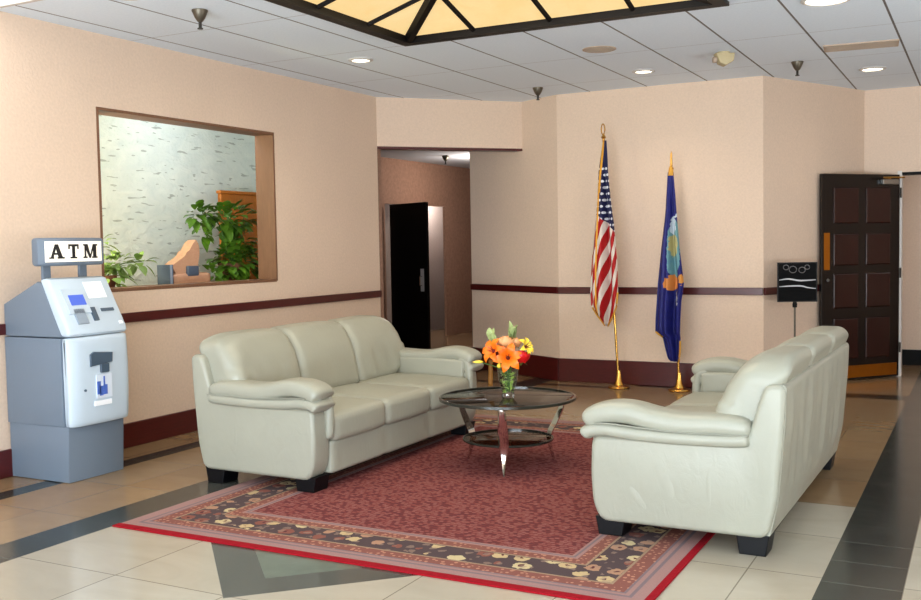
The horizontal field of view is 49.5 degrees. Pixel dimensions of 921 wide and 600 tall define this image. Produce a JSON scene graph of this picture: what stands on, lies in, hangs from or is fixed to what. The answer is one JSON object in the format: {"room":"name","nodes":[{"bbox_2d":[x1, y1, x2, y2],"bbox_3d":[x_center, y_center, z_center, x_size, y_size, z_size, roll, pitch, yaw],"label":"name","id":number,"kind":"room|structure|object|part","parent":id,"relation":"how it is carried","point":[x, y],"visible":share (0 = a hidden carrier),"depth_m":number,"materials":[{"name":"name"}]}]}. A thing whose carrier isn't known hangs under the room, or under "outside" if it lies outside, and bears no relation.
{"room":"hotel lobby","nodes":[
{"label":"hotel lobby","id":0,"kind":"room"},
{"bbox_2d":[99,115,255,286],"bbox_3d":[-2.929,-0.769,8.614,0.100,2.300,4.200,1,4,28],"label":"wall","id":1,"kind":"structure","parent":0,"point":[152,173],"depth_m":8.96,"materials":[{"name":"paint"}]},
{"bbox_2d":[0,11,380,450],"bbox_3d":[-3.662,-0.250,4.835,0.140,2.900,11.980,1,4,28],"label":"wall","id":2,"kind":"structure","parent":0,"point":[54,78],"depth_m":7.50,"materials":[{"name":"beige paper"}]},
{"bbox_2d":[0,408,197,478],"bbox_3d":[-3.520,1.106,4.957,0.025,0.175,11.775,1,4,28],"label":"baseboard","id":3,"kind":"structure","parent":2,"relation":"attached to","point":[140,432],"depth_m":7.33,"materials":[{"name":"brown wood"}]},
{"bbox_2d":[96,107,277,291],"bbox_3d":[-2.126,-0.745,7.804,0.194,1.280,1.942,1,4,28],"label":"window","id":4,"kind":"structure","parent":2,"relation":"in","point":[264,140],"depth_m":8.60,"materials":[{"name":"brown wood"}]},
{"bbox_2d":[0,290,381,334],"bbox_3d":[-3.536,0.267,4.912,0.022,0.069,11.775,1,4,28],"label":"trim","id":5,"kind":"structure","parent":2,"relation":"attached to","point":[245,306],"depth_m":8.16,"materials":[{"name":"brown wood"}]},
{"bbox_2d":[377,149,383,317],"bbox_3d":[-1.722,-0.499,10.633,2.070,2.700,0.060,1,4,28],"label":"wall","id":6,"kind":"structure","parent":0,"point":[378,150],"depth_m":10.14,"materials":[{"name":"paint"}]},
{"bbox_2d":[385,204,444,330],"bbox_3d":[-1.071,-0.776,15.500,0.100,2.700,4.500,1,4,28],"label":"door frame","id":7,"kind":"structure","parent":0,"point":[435,214],"depth_m":16.60,"materials":[{"name":"grey metal"}]},
{"bbox_2d":[381,150,469,168],"bbox_3d":[-0.259,-2.035,13.897,5.400,0.080,7.240,1,4,28],"label":"ceiling","id":8,"kind":"structure","parent":0,"point":[456,158],"depth_m":13.90,"materials":[{"name":"white paint"}]},
{"bbox_2d":[442,155,448,163],"bbox_3d":[-0.206,-1.933,13.785,0.100,0.122,0.100,1,4,28],"label":"sprinkler","id":9,"kind":"object","parent":8,"relation":"attached to","point":[445,157],"visible":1,"depth_m":13.75,"materials":[{"name":"grey metal"}]},
{"bbox_2d":[381,157,472,335],"bbox_3d":[-0.839,-0.718,14.364,0.035,2.700,7.300,1,4,28],"label":"wall","id":10,"kind":"structure","parent":0,"point":[402,181],"depth_m":15.59,"materials":[{"name":"paint"}]},
{"bbox_2d":[382,202,386,319],"bbox_3d":[-1.079,-0.348,13.902,0.048,2.020,0.100,1,4,28],"label":"trim","id":11,"kind":"structure","parent":10,"relation":"attached to","point":[383,203],"depth_m":13.89,"materials":[{"name":"wood"}]},
{"bbox_2d":[389,202,430,348],"bbox_3d":[-0.705,-0.320,13.534,0.093,1.970,0.890,-3,4,-36],"label":"door","id":12,"kind":"structure","parent":10,"relation":"in","point":[409,228],"depth_m":13.48,"materials":[{"name":"black wood"}]},
{"bbox_3d":[-0.488,-0.265,13.279,0.050,0.300,0.080,-3,4,-36],"label":"handle plate","id":13,"kind":"part","parent":12,"relation":"part of","materials":[{"name":"grey metal"}]},
{"bbox_2d":[376,97,521,148],"bbox_3d":[-0.119,-1.820,10.359,1.581,0.490,0.140,-2,3,-19],"label":"wall header","id":14,"kind":"structure","parent":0,"point":[401,122],"depth_m":10.28,"materials":[{"name":"beige paint"}]},
{"bbox_2d":[377,146,521,151],"bbox_3d":[-0.114,-1.563,10.373,1.581,0.025,0.140,-2,3,-19],"label":"trim","id":15,"kind":"structure","parent":14,"relation":"attached to","point":[378,147],"depth_m":10.32,"materials":[{"name":"brown wood"}]},
{"bbox_2d":[0,329,920,599],"bbox_3d":[0.554,1.062,6.790,13.700,0.080,19.600,1,4,28],"label":"floor","id":16,"kind":"structure","parent":0,"point":[854,533],"depth_m":4.70,"materials":[{"name":"tile"}]},
{"bbox_2d":[4,238,128,482],"bbox_3d":[-2.471,0.354,6.304,0.598,1.487,0.495,1,4,28],"label":"machine","id":17,"kind":"object","parent":16,"relation":"on","point":[66,343],"visible":1,"depth_m":6.14,"materials":[{"name":"metal"}]},
{"bbox_3d":[-2.547,-0.160,6.145,0.020,0.160,0.060,1,4,28],"label":"sign post","id":18,"kind":"part","parent":17,"relation":"part of","materials":[{"name":"metal"}]},
{"bbox_3d":[-2.417,-0.176,6.393,0.020,0.160,0.060,1,4,28],"label":"sign post","id":19,"kind":"part","parent":17,"relation":"part of","materials":[{"name":"metal"}]},
{"bbox_3d":[-2.251,0.490,6.207,0.091,0.545,0.462,1,4,28],"label":"door","id":20,"kind":"part","parent":17,"relation":"part of","materials":[{"name":"white metal"}]},
{"bbox_2d":[112,414,715,599],"bbox_3d":[0.319,1.061,6.076,2.795,0.008,3.690,1,4,28],"label":"area rug","id":21,"kind":"object","parent":16,"relation":"on","point":[426,508],"visible":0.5,"depth_m":5.06,"materials":[{"name":"red carpet"}]},
{"bbox_2d":[192,315,483,492],"bbox_3d":[-0.730,0.604,6.733,0.955,0.887,2.128,1,4,28],"label":"leather sofa","id":22,"kind":"object","parent":21,"relation":"on","point":[302,401],"visible":0.98,"depth_m":6.10,"materials":[{"name":"grey leather"}]},
{"bbox_2d":[199,328,299,381],"bbox_3d":[-1.304,0.428,6.285,0.352,0.466,0.656,1,4,28],"label":"cushion","id":23,"kind":"object","parent":22,"relation":"on","point":[259,354],"depth_m":6.15,"materials":[{"name":"leather"}]},
{"bbox_3d":[-1.187,0.675,5.904,0.898,0.690,0.162,1,4,28],"label":"panel","id":24,"kind":"part","parent":22,"relation":"part of","materials":[{"name":"leather"}]},
{"bbox_2d":[271,321,358,386],"bbox_3d":[-1.003,0.391,6.863,0.347,0.466,0.656,1,4,28],"label":"cushion","id":25,"kind":"object","parent":22,"relation":"on","point":[327,352],"depth_m":6.79,"materials":[{"name":"leather"}]},
{"bbox_2d":[329,396,384,440],"bbox_3d":[-0.905,0.712,6.183,0.732,0.191,0.576,1,4,28],"label":"seat cushion","id":26,"kind":"object","parent":22,"relation":"on","point":[354,417],"depth_m":6.02,"materials":[{"name":"leather"}]},
{"bbox_2d":[328,315,404,380],"bbox_3d":[-0.699,0.354,7.438,0.352,0.466,0.656,1,4,28],"label":"cushion","id":27,"kind":"object","parent":22,"relation":"on","point":[379,351],"depth_m":7.32,"materials":[{"name":"leather"}]},
{"bbox_2d":[332,383,429,424],"bbox_3d":[-0.639,0.680,6.690,0.732,0.191,0.576,1,4,28],"label":"seat cushion","id":28,"kind":"object","parent":22,"relation":"on","point":[404,404],"depth_m":6.54,"materials":[{"name":"leather"}]},
{"bbox_2d":[358,373,468,409],"bbox_3d":[-0.372,0.647,7.197,0.732,0.191,0.576,1,4,28],"label":"seat cushion","id":29,"kind":"object","parent":22,"relation":"on","point":[437,384],"depth_m":7.07,"materials":[{"name":"leather"}]},
{"bbox_3d":[-0.307,0.568,7.582,0.898,0.690,0.162,1,4,28],"label":"panel","id":30,"kind":"part","parent":22,"relation":"part of","materials":[{"name":"leather"}]},
{"bbox_2d":[439,386,575,476],"bbox_3d":[0.300,0.823,6.320,0.864,0.440,0.864,1,4,28],"label":"coffee table","id":31,"kind":"object","parent":21,"relation":"on","point":[503,438],"visible":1,"depth_m":6.23,"materials":[{"name":"clear glass"}]},
{"bbox_3d":[0.032,0.827,6.542,0.117,0.418,0.064,2,4,40],"label":"leg","id":32,"kind":"part","parent":31,"relation":"part of","materials":[{"name":"silver metal"}]},
{"bbox_3d":[0.254,0.854,5.977,0.064,0.418,0.117,-1,3,8],"label":"leg","id":33,"kind":"part","parent":31,"relation":"part of","materials":[{"name":"silver metal"}]},
{"bbox_2d":[497,368,517,395],"bbox_3d":[0.298,0.516,6.290,0.132,0.180,0.132,1,4,28],"label":"vase","id":34,"kind":"object","parent":31,"relation":"on","point":[508,386],"visible":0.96,"depth_m":6.28,"materials":[{"name":"clear glass"}]},
{"bbox_2d":[473,360,504,375],"bbox_3d":[0.176,0.429,6.272,0.204,0.105,0.020,-1,3,-7],"label":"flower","id":35,"kind":"object","parent":34,"relation":"in","point":[478,361],"visible":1,"depth_m":6.26,"materials":[{"name":"yellow plant"}]},
{"bbox_2d":[486,328,497,351],"bbox_3d":[0.227,0.327,6.313,0.131,0.301,0.045,1,4,28],"label":"pale spray","id":36,"kind":"object","parent":34,"relation":"in","point":[490,333],"visible":0.6,"depth_m":6.32,"materials":[{"name":"green plant"}]},
{"bbox_2d":[482,338,505,374],"bbox_3d":[0.204,0.361,6.253,0.163,0.240,0.110,0,3,20],"label":"lily","id":37,"kind":"object","parent":34,"relation":"in","point":[490,347],"visible":0.86,"depth_m":6.25,"materials":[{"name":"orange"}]},
{"bbox_2d":[497,336,514,347],"bbox_3d":[0.285,0.350,6.281,0.112,0.254,0.113,1,4,28],"label":"rose","id":38,"kind":"object","parent":34,"relation":"in","point":[504,341],"visible":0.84,"depth_m":6.24,"materials":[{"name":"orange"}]},
{"bbox_2d":[493,343,521,372],"bbox_3d":[0.294,0.374,6.216,0.169,0.213,0.115,1,4,28],"label":"lily","id":39,"kind":"object","parent":34,"relation":"in","point":[508,356],"visible":1,"depth_m":6.20,"materials":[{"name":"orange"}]},
{"bbox_2d":[508,321,517,338],"bbox_3d":[0.327,0.304,6.304,0.063,0.343,0.072,1,4,28],"label":"pale spray","id":40,"kind":"object","parent":34,"relation":"in","point":[512,330],"visible":0.78,"depth_m":6.30,"materials":[{"name":"green plant"}]},
{"bbox_2d":[509,337,521,367],"bbox_3d":[0.345,0.354,6.310,0.090,0.241,0.092,1,4,28],"label":"rose","id":41,"kind":"object","parent":34,"relation":"in","point":[517,342],"visible":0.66,"depth_m":6.28,"materials":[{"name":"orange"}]},
{"bbox_2d":[510,350,529,372],"bbox_3d":[0.379,0.396,6.252,0.119,0.164,0.112,-2,3,-22],"label":"carnation","id":42,"kind":"object","parent":34,"relation":"in","point":[525,357],"visible":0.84,"depth_m":6.21,"materials":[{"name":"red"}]},
{"bbox_2d":[511,337,533,369],"bbox_3d":[0.392,0.356,6.268,0.154,0.242,0.088,-2,3,-20],"label":"lily","id":43,"kind":"object","parent":34,"relation":"in","point":[527,345],"visible":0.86,"depth_m":6.27,"materials":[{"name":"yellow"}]},
{"bbox_2d":[464,429,551,445],"bbox_3d":[0.300,0.872,6.323,0.570,0.012,0.570,1,4,28],"label":"glass shelf","id":44,"kind":"object","parent":31,"relation":"attached to","point":[517,437],"depth_m":6.29,"materials":[{"name":"clear glass"}]},
{"bbox_3d":[0.621,0.822,6.452,0.117,0.418,0.064,-2,3,-22],"label":"leg","id":45,"kind":"part","parent":31,"relation":"part of","materials":[{"name":"silver metal"}]},
{"bbox_2d":[580,326,848,556],"bbox_3d":[1.484,0.635,5.460,0.955,0.887,2.128,1,4,28],"label":"leather sofa","id":46,"kind":"object","parent":21,"relation":"on","point":[734,454],"visible":1,"depth_m":4.59,"materials":[{"name":"grey leather"}]},
{"bbox_3d":[1.049,0.706,4.619,0.898,0.690,0.162,1,4,28],"label":"panel","id":47,"kind":"part","parent":46,"relation":"part of","materials":[{"name":"leather"}]},
{"bbox_2d":[666,405,716,410],"bbox_3d":[1.395,0.708,5.513,0.732,0.191,0.576,1,4,28],"label":"seat cushion","id":48,"kind":"object","parent":46,"relation":"on","point":[682,407],"depth_m":5.72,"materials":[{"name":"leather"}]},
{"bbox_2d":[670,392,723,405],"bbox_3d":[1.669,0.676,6.017,0.732,0.191,0.576,1,4,28],"label":"seat cushion","id":49,"kind":"object","parent":46,"relation":"on","point":[695,398],"depth_m":6.01,"materials":[{"name":"leather"}]},
{"bbox_2d":[715,345,811,422],"bbox_3d":[1.435,0.465,4.733,0.352,0.466,0.656,1,4,28],"label":"cushion","id":50,"kind":"object","parent":46,"relation":"on","point":[787,366],"depth_m":4.48,"materials":[{"name":"leather"}]},
{"bbox_3d":[1.953,0.600,6.285,0.898,0.690,0.162,1,4,28],"label":"panel","id":51,"kind":"part","parent":46,"relation":"part of","materials":[{"name":"leather"}]},
{"bbox_2d":[776,334,831,365],"bbox_3d":[1.748,0.428,5.304,0.347,0.466,0.656,1,4,28],"label":"cushion","id":52,"kind":"object","parent":46,"relation":"on","point":[820,345],"depth_m":5.17,"materials":[{"name":"leather"}]},
{"bbox_2d":[801,326,847,352],"bbox_3d":[2.056,0.391,5.877,0.352,0.466,0.656,1,4,28],"label":"cushion","id":53,"kind":"object","parent":46,"relation":"on","point":[839,336],"depth_m":5.72,"materials":[{"name":"leather"}]},
{"bbox_2d":[590,124,629,388],"bbox_3d":[1.437,-0.417,9.539,0.355,2.544,0.300,-1,3,-3],"label":"flag","id":54,"kind":"object","parent":16,"relation":"on","point":[604,293],"visible":1,"depth_m":9.55,"materials":[{"name":"red fabric"}]},
{"bbox_2d":[655,151,689,391],"bbox_3d":[1.975,-0.267,9.343,0.322,2.247,0.270,1,4,28],"label":"flag","id":55,"kind":"object","parent":16,"relation":"on","point":[670,279],"visible":1,"depth_m":9.29,"materials":[{"name":"blue fabric"}]},
{"bbox_2d":[777,262,816,336],"bbox_3d":[3.074,0.254,9.103,0.288,1.195,0.288,-3,4,-37],"label":"sign stand","id":56,"kind":"object","parent":16,"relation":"on","point":[796,281],"visible":0.74,"depth_m":9.07,"materials":[{"name":"black metal"}]},
{"bbox_3d":[3.057,-0.163,9.082,0.350,0.360,0.024,-1,3,8],"label":"sign panel","id":57,"kind":"part","parent":56,"relation":"part of","materials":[{"name":"black"}]},
{"bbox_2d":[779,263,815,300],"bbox_3d":[3.055,-0.162,9.069,0.330,0.340,0.004,-1,3,8],"label":"sign","id":58,"kind":"object","parent":56,"relation":"attached to","point":[797,281],"depth_m":9.07,"materials":[{"name":"black"}]},
{"bbox_2d":[0,0,920,101],"bbox_3d":[1.021,-1.766,3.763,9.720,0.080,14.600,1,4,28],"label":"ceiling","id":59,"kind":"structure","parent":0,"point":[764,36],"depth_m":7.60,"materials":[{"name":"tile"}]},
{"bbox_2d":[0,0,41,7],"bbox_3d":[-2.790,-1.739,5.369,0.640,0.014,1.240,1,4,28],"label":"light panel","id":60,"kind":"object","parent":59,"relation":"attached to","point":[3,3],"visible":1,"depth_m":5.95,"materials":[{"name":"grey"}]},
{"bbox_2d":[0,0,26,4],"bbox_3d":[-2.790,-1.742,5.369,0.580,0.007,1.180,1,4,28],"label":"diffuser","id":61,"kind":"object","parent":60,"relation":"attached to","point":[2,2],"depth_m":5.95,"materials":[{"name":"white"}]},
{"bbox_2d":[192,8,207,29],"bbox_3d":[-1.632,-1.758,6.264,0.100,0.122,0.100,1,4,28],"label":"sprinkler","id":62,"kind":"object","parent":59,"relation":"attached to","point":[200,14],"visible":1,"depth_m":6.24,"materials":[{"name":"grey metal"}]},
{"bbox_2d":[348,57,372,62],"bbox_3d":[-0.799,-1.917,8.000,0.198,0.016,0.198,1,4,28],"label":"recessed light","id":63,"kind":"object","parent":59,"relation":"in","point":[355,59],"visible":1,"depth_m":7.97,"materials":[{"name":"grey"}]},
{"bbox_2d":[265,0,728,46],"bbox_3d":[0.079,-1.980,5.765,2.370,0.373,2.410,1,4,28],"label":"skylight","id":64,"kind":"object","parent":59,"relation":"attached to","point":[405,23],"visible":1,"depth_m":6.69,"materials":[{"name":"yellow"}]},
{"bbox_3d":[-0.466,-1.998,6.050,0.990,0.308,2.260,1,4,28],"label":"glass panel","id":65,"kind":"part","parent":64,"relation":"part of","materials":[{"name":"yellow glass"}]},
{"bbox_3d":[0.369,-2.028,6.317,2.220,0.308,1.010,1,4,28],"label":"glass panel","id":66,"kind":"part","parent":64,"relation":"part of","materials":[{"name":"yellow glass"}]},
{"bbox_2d":[533,87,542,99],"bbox_3d":[0.744,-1.982,9.607,0.100,0.122,0.100,1,4,28],"label":"sprinkler","id":67,"kind":"object","parent":59,"relation":"attached to","point":[537,90],"visible":1,"depth_m":9.58,"materials":[{"name":"grey metal"}]},
{"bbox_2d":[582,46,615,52],"bbox_3d":[1.074,-1.938,7.740,0.260,0.010,0.260,1,4,28],"label":"ceiling speaker","id":68,"kind":"object","parent":59,"relation":"attached to","point":[593,49],"visible":1,"depth_m":7.72},
{"bbox_2d":[632,69,654,73],"bbox_3d":[1.603,-2.000,8.759,0.198,0.016,0.198,1,4,28],"label":"recessed light","id":69,"kind":"object","parent":59,"relation":"in","point":[638,71],"visible":1,"depth_m":8.73,"materials":[{"name":"grey"}]},
{"bbox_2d":[712,51,734,66],"bbox_3d":[2.092,-1.918,7.963,0.165,0.110,0.100,-1,3,-1],"label":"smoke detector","id":70,"kind":"object","parent":59,"relation":"attached to","point":[722,58],"visible":1,"depth_m":7.92,"materials":[{"name":"beige plastic"}]},
{"bbox_2d":[791,61,803,75],"bbox_3d":[2.846,-1.956,8.449,0.100,0.122,0.100,1,4,28],"label":"sprinkler","id":71,"kind":"object","parent":59,"relation":"attached to","point":[797,65],"visible":1,"depth_m":8.42,"materials":[{"name":"grey metal"}]},
{"bbox_2d":[800,0,849,6],"bbox_3d":[2.290,-1.875,6.258,0.308,0.016,0.308,1,4,28],"label":"recessed light","id":72,"kind":"object","parent":59,"relation":"in","point":[814,3],"visible":1,"depth_m":6.31,"materials":[{"name":"grey"}]},
{"bbox_2d":[823,39,898,51],"bbox_3d":[3.110,-1.974,7.766,0.540,0.012,0.260,0,3,22],"label":"ceiling vent","id":73,"kind":"object","parent":59,"relation":"in","point":[892,42],"visible":1,"depth_m":7.74,"materials":[{"name":"beige metal"}]},
{"bbox_2d":[859,66,885,71],"bbox_3d":[3.643,-2.040,8.840,0.228,0.016,0.228,1,4,28],"label":"recessed light","id":74,"kind":"object","parent":59,"relation":"in","point":[872,68],"visible":1,"depth_m":8.81,"materials":[{"name":"grey"}]},
{"bbox_2d":[488,353,498,385],"bbox_3d":[0.242,0.438,6.289,0.138,0.210,0.008,-1,3,6],"label":"post","id":75,"kind":"object","parent":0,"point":[490,368],"visible":0.61,"depth_m":6.30,"materials":[{"name":"brown wood"}]},
{"bbox_2d":[470,95,559,357],"bbox_3d":[0.606,-0.650,10.820,0.120,2.900,1.539,-3,4,-34],"label":"wall","id":76,"kind":"structure","parent":0,"point":[514,195],"depth_m":10.66,"materials":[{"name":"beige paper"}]},
{"bbox_2d":[470,284,557,293],"bbox_3d":[0.556,-0.126,10.808,0.022,0.069,1.539,-3,4,-34],"label":"trim","id":77,"kind":"structure","parent":76,"relation":"attached to","point":[490,287],"depth_m":10.74,"materials":[{"name":"brown wood"}]},
{"bbox_2d":[471,347,558,380],"bbox_3d":[0.569,0.683,10.851,0.025,0.235,1.539,-3,4,-34],"label":"baseboard","id":78,"kind":"structure","parent":76,"relation":"attached to","point":[537,366],"depth_m":10.48,"materials":[{"name":"brown wood"}]},
{"bbox_2d":[556,76,762,362],"bbox_3d":[1.918,-0.614,9.734,2.030,2.900,0.120,1,4,28],"label":"wall","id":79,"kind":"structure","parent":0,"point":[712,130],"depth_m":9.60,"materials":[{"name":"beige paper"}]},
{"bbox_2d":[559,358,694,387],"bbox_3d":[1.908,0.720,9.742,2.030,0.235,0.025,1,4,28],"label":"baseboard","id":80,"kind":"structure","parent":79,"relation":"attached to","point":[646,373],"depth_m":9.87,"materials":[{"name":"brown wood"}]},
{"bbox_2d":[558,287,762,294],"bbox_3d":[1.894,-0.089,9.700,2.030,0.069,0.022,1,4,28],"label":"trim","id":81,"kind":"structure","parent":79,"relation":"attached to","point":[561,290],"depth_m":9.54,"materials":[{"name":"brown wood"}]},
{"bbox_2d":[763,76,864,351],"bbox_3d":[3.422,-0.642,9.769,1.687,2.900,0.120,-3,4,-37],"label":"wall","id":82,"kind":"structure","parent":0,"point":[810,130],"depth_m":9.51,"materials":[{"name":"beige paint"}]},
{"bbox_2d":[764,284,818,294],"bbox_3d":[3.456,-0.117,9.726,1.639,0.069,0.022,-3,4,-37],"label":"trim","id":83,"kind":"structure","parent":82,"relation":"attached to","point":[769,290],"depth_m":9.28,"materials":[{"name":"brown wood"}]},
{"bbox_2d":[819,174,904,379],"bbox_3d":[3.970,-0.226,9.832,0.984,2.018,0.154,-2,3,-21],"label":"door","id":84,"kind":"structure","parent":82,"relation":"in","point":[860,272],"depth_m":9.86,"materials":[{"name":"brown wood"}]},
{"bbox_3d":[3.544,-0.471,9.710,0.070,0.360,0.040,-2,3,-21],"label":"push plate","id":85,"kind":"part","parent":84,"relation":"part of","materials":[{"name":"gold metal"}]},
{"bbox_3d":[3.776,0.379,9.840,0.310,0.400,0.052,-2,3,-21],"label":"panel","id":86,"kind":"part","parent":84,"relation":"part of","materials":[{"name":"brown wood"}]},
{"bbox_3d":[3.753,-0.924,9.769,0.310,0.350,0.052,-2,3,-21],"label":"panel","id":87,"kind":"part","parent":84,"relation":"part of","materials":[{"name":"brown wood"}]},
{"bbox_3d":[3.760,-0.494,9.793,0.310,0.310,0.052,-2,3,-21],"label":"panel","id":88,"kind":"part","parent":84,"relation":"part of","materials":[{"name":"brown wood"}]},
{"bbox_3d":[3.768,-0.090,9.815,0.310,0.340,0.052,-2,3,-21],"label":"panel","id":89,"kind":"part","parent":84,"relation":"part of","materials":[{"name":"brown wood"}]},
{"bbox_3d":[4.029,0.699,9.953,0.760,0.120,0.042,-2,3,-21],"label":"kick plate","id":90,"kind":"part","parent":84,"relation":"part of","materials":[{"name":"gold metal"}]},
{"bbox_3d":[4.133,-0.509,9.936,0.310,0.310,0.052,-2,3,-21],"label":"panel","id":91,"kind":"part","parent":84,"relation":"part of","materials":[{"name":"brown wood"}]},
{"bbox_3d":[4.141,-0.104,9.958,0.310,0.340,0.052,-2,3,-21],"label":"panel","id":92,"kind":"part","parent":84,"relation":"part of","materials":[{"name":"brown wood"}]},
{"bbox_3d":[4.149,0.365,9.984,0.310,0.400,0.052,-2,3,-21],"label":"panel","id":93,"kind":"part","parent":84,"relation":"part of","materials":[{"name":"brown wood"}]},
{"bbox_3d":[4.126,-0.938,9.913,0.310,0.350,0.052,-2,3,-21],"label":"panel","id":94,"kind":"part","parent":84,"relation":"part of","materials":[{"name":"brown wood"}]},
{"bbox_2d":[864,86,920,174],"bbox_3d":[5.069,-0.674,9.819,2.050,2.900,0.140,1,4,28],"label":"wall","id":95,"kind":"structure","parent":0,"point":[881,107],"depth_m":10.05,"materials":[{"name":"beige paint"}]},
{"bbox_2d":[898,171,902,375],"bbox_3d":[4.459,-0.266,10.151,0.040,2.070,0.165,1,4,28],"label":"trim","id":96,"kind":"structure","parent":95,"relation":"attached to","point":[899,172],"depth_m":10.09,"materials":[{"name":"beige paint"}]},
{"bbox_2d":[902,171,920,175],"bbox_3d":[5.212,-1.263,9.698,1.695,0.025,0.155,1,4,28],"label":"trim","id":97,"kind":"structure","parent":95,"relation":"attached to","point":[903,173],"depth_m":10.00,"materials":[{"name":"black"}]},
{"bbox_2d":[902,175,920,349],"bbox_3d":[6.878,-0.464,9.991,4.900,2.400,0.100,1,4,28],"label":"wall","id":98,"kind":"structure","parent":0,"point":[911,275],"depth_m":10.96,"materials":[{"name":"beige paint"}]},
{"bbox_2d":[902,349,920,365],"bbox_3d":[6.912,0.653,9.971,4.600,0.170,0.030,1,4,28],"label":"baseboard","id":99,"kind":"structure","parent":98,"relation":"attached to","point":[909,357],"depth_m":10.98,"materials":[{"name":"black"}]},
{"bbox_3d":[-2.480,-0.072,8.366,0.940,0.080,4.100,1,4,28],"label":"floor","id":100,"kind":"structure","parent":0,"visible":0},
{"bbox_2d":[103,234,158,287],"bbox_3d":[-2.600,-0.287,7.655,0.334,0.431,0.701,1,4,28],"label":"trailing plant","id":101,"kind":"object","parent":100,"relation":"on","point":[112,280],"visible":0.72,"depth_m":7.59,"materials":[{"name":"green plant"}]},
{"bbox_3d":[-2.671,-0.123,7.525,0.168,0.120,0.168,1,4,28],"label":"pot","id":102,"kind":"part","parent":101,"relation":"part of","materials":[{"name":"brown ceramic"}]},
{"bbox_2d":[157,265,173,284],"bbox_3d":[-2.399,-0.195,8.129,0.120,0.183,0.048,0,3,19],"label":"book","id":103,"kind":"object","parent":100,"relation":"on","point":[164,272],"visible":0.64,"depth_m":8.11,"materials":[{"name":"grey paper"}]},
{"bbox_2d":[165,240,209,283],"bbox_3d":[-2.292,-0.310,8.366,0.148,0.386,0.460,1,4,28],"label":"carved ornament","id":104,"kind":"object","parent":100,"relation":"on","point":[185,263],"visible":0.75,"depth_m":8.33,"materials":[{"name":"brown wood"}]},
{"bbox_2d":[183,199,258,280],"bbox_3d":[-2.082,-0.527,8.894,0.501,0.756,0.980,1,4,28],"label":"potted plant","id":105,"kind":"object","parent":100,"relation":"on","point":[235,269],"visible":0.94,"depth_m":8.84,"materials":[{"name":"green plant"}]},
{"bbox_3d":[-2.055,-0.242,8.958,0.231,0.180,0.231,1,4,28],"label":"pot","id":106,"kind":"part","parent":105,"relation":"part of","materials":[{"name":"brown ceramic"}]},
{"bbox_2d":[216,190,257,278],"bbox_3d":[-2.035,-0.617,9.676,0.060,0.850,0.870,1,4,28],"label":"wooden board","id":107,"kind":"object","parent":100,"relation":"on","point":[223,195],"visible":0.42,"depth_m":9.57,"materials":[{"name":"orange wood"}]}
]}

